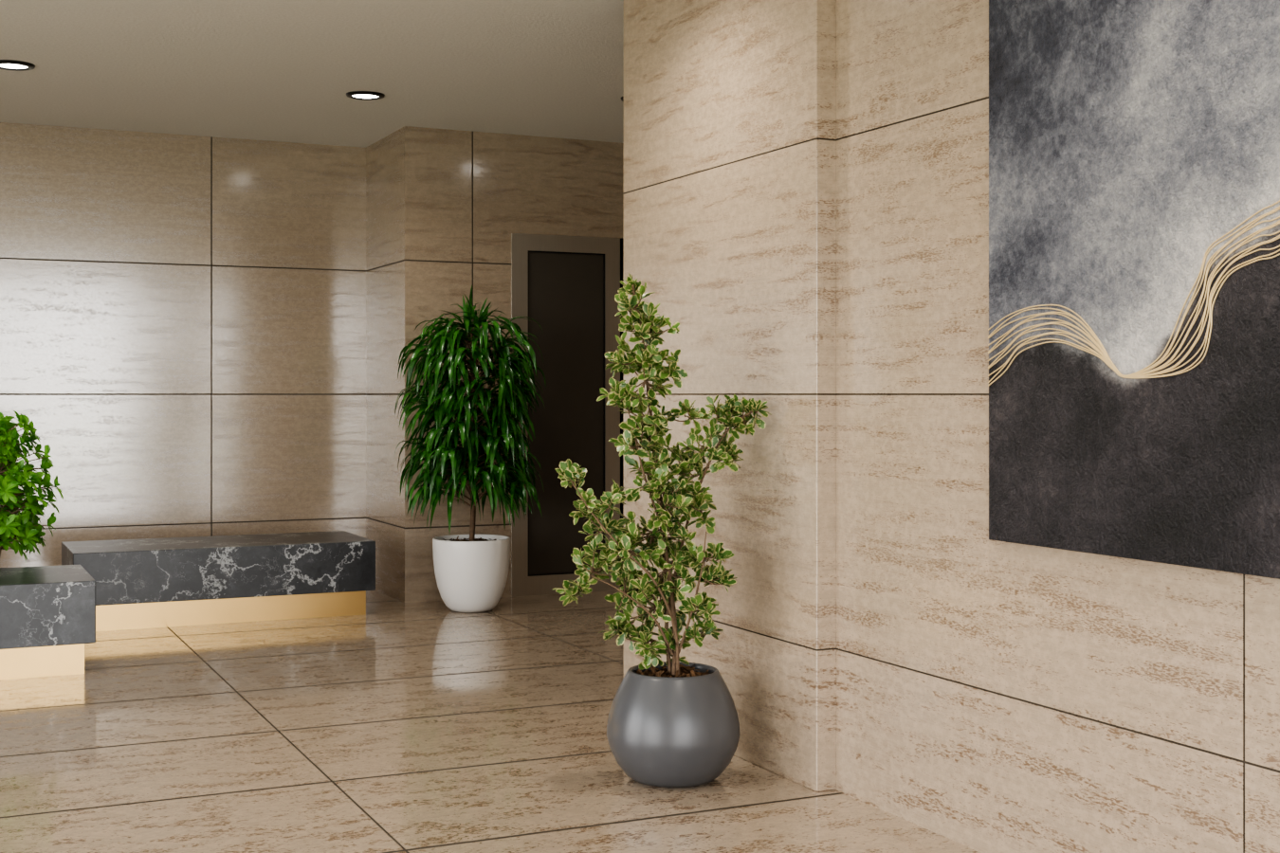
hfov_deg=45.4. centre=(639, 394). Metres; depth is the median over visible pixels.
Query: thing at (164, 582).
bench
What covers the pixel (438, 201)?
wall jog
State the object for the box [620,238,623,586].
stile
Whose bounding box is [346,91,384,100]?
recessed light
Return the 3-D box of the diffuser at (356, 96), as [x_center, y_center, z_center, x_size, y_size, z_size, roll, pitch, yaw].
[-1.650,-1.794,9.187,0.162,0.001,0.162,0,0,-25]
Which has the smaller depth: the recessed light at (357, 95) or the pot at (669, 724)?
the pot at (669, 724)
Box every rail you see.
[528,234,605,254]
[528,572,605,595]
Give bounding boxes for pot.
[432,534,510,612]
[606,661,740,787]
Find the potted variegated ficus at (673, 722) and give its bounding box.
[552,273,770,787]
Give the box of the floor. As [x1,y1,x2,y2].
[0,590,980,852]
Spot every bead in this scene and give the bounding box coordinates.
[528,570,601,576]
[603,254,604,543]
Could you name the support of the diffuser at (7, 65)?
attached to the recessed light at (8, 64)
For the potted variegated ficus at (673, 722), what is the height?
1.849 m
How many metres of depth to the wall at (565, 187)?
10.76 m
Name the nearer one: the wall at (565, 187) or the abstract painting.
the abstract painting
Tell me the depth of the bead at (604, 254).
10.89 m
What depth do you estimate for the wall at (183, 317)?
10.61 m
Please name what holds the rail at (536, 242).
attached to the stile at (519, 241)
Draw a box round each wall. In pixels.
[0,122,365,567]
[511,134,623,238]
[835,0,1279,852]
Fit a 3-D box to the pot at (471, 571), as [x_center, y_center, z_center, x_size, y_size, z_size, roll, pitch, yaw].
[-1.092,1.165,9.910,0.500,0.470,0.500,0,0,-25]
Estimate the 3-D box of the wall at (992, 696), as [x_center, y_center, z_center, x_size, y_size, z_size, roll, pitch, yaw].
[2.113,-0.200,2.709,0.268,3.200,6.100,0,0,-25]
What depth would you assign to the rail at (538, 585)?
10.70 m
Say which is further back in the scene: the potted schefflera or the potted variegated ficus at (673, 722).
the potted schefflera
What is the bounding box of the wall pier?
[623,0,835,791]
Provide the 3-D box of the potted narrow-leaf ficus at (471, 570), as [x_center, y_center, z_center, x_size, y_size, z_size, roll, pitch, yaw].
[-1.095,0.345,9.903,0.982,2.110,0.968,0,0,-6]
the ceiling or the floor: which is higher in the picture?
the ceiling
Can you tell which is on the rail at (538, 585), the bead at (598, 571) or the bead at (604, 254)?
the bead at (598, 571)
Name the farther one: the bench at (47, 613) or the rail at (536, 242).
the rail at (536, 242)
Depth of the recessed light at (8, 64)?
8.33 m
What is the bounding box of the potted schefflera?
[0,410,63,563]
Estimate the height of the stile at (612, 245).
2.515 m
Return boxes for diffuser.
[0,63,27,68]
[352,94,377,98]
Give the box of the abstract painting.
[987,0,1279,579]
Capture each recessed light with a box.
[0,59,35,71]
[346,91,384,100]
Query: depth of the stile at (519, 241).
10.60 m
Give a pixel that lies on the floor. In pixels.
(398, 726)
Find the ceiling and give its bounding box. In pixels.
[0,0,623,147]
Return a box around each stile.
[511,233,528,597]
[604,237,620,591]
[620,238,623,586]
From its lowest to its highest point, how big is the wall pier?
3.200 m
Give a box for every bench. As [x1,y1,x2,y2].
[0,565,95,680]
[61,530,375,631]
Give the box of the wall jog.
[365,126,511,603]
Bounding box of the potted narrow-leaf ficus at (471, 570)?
[393,285,546,612]

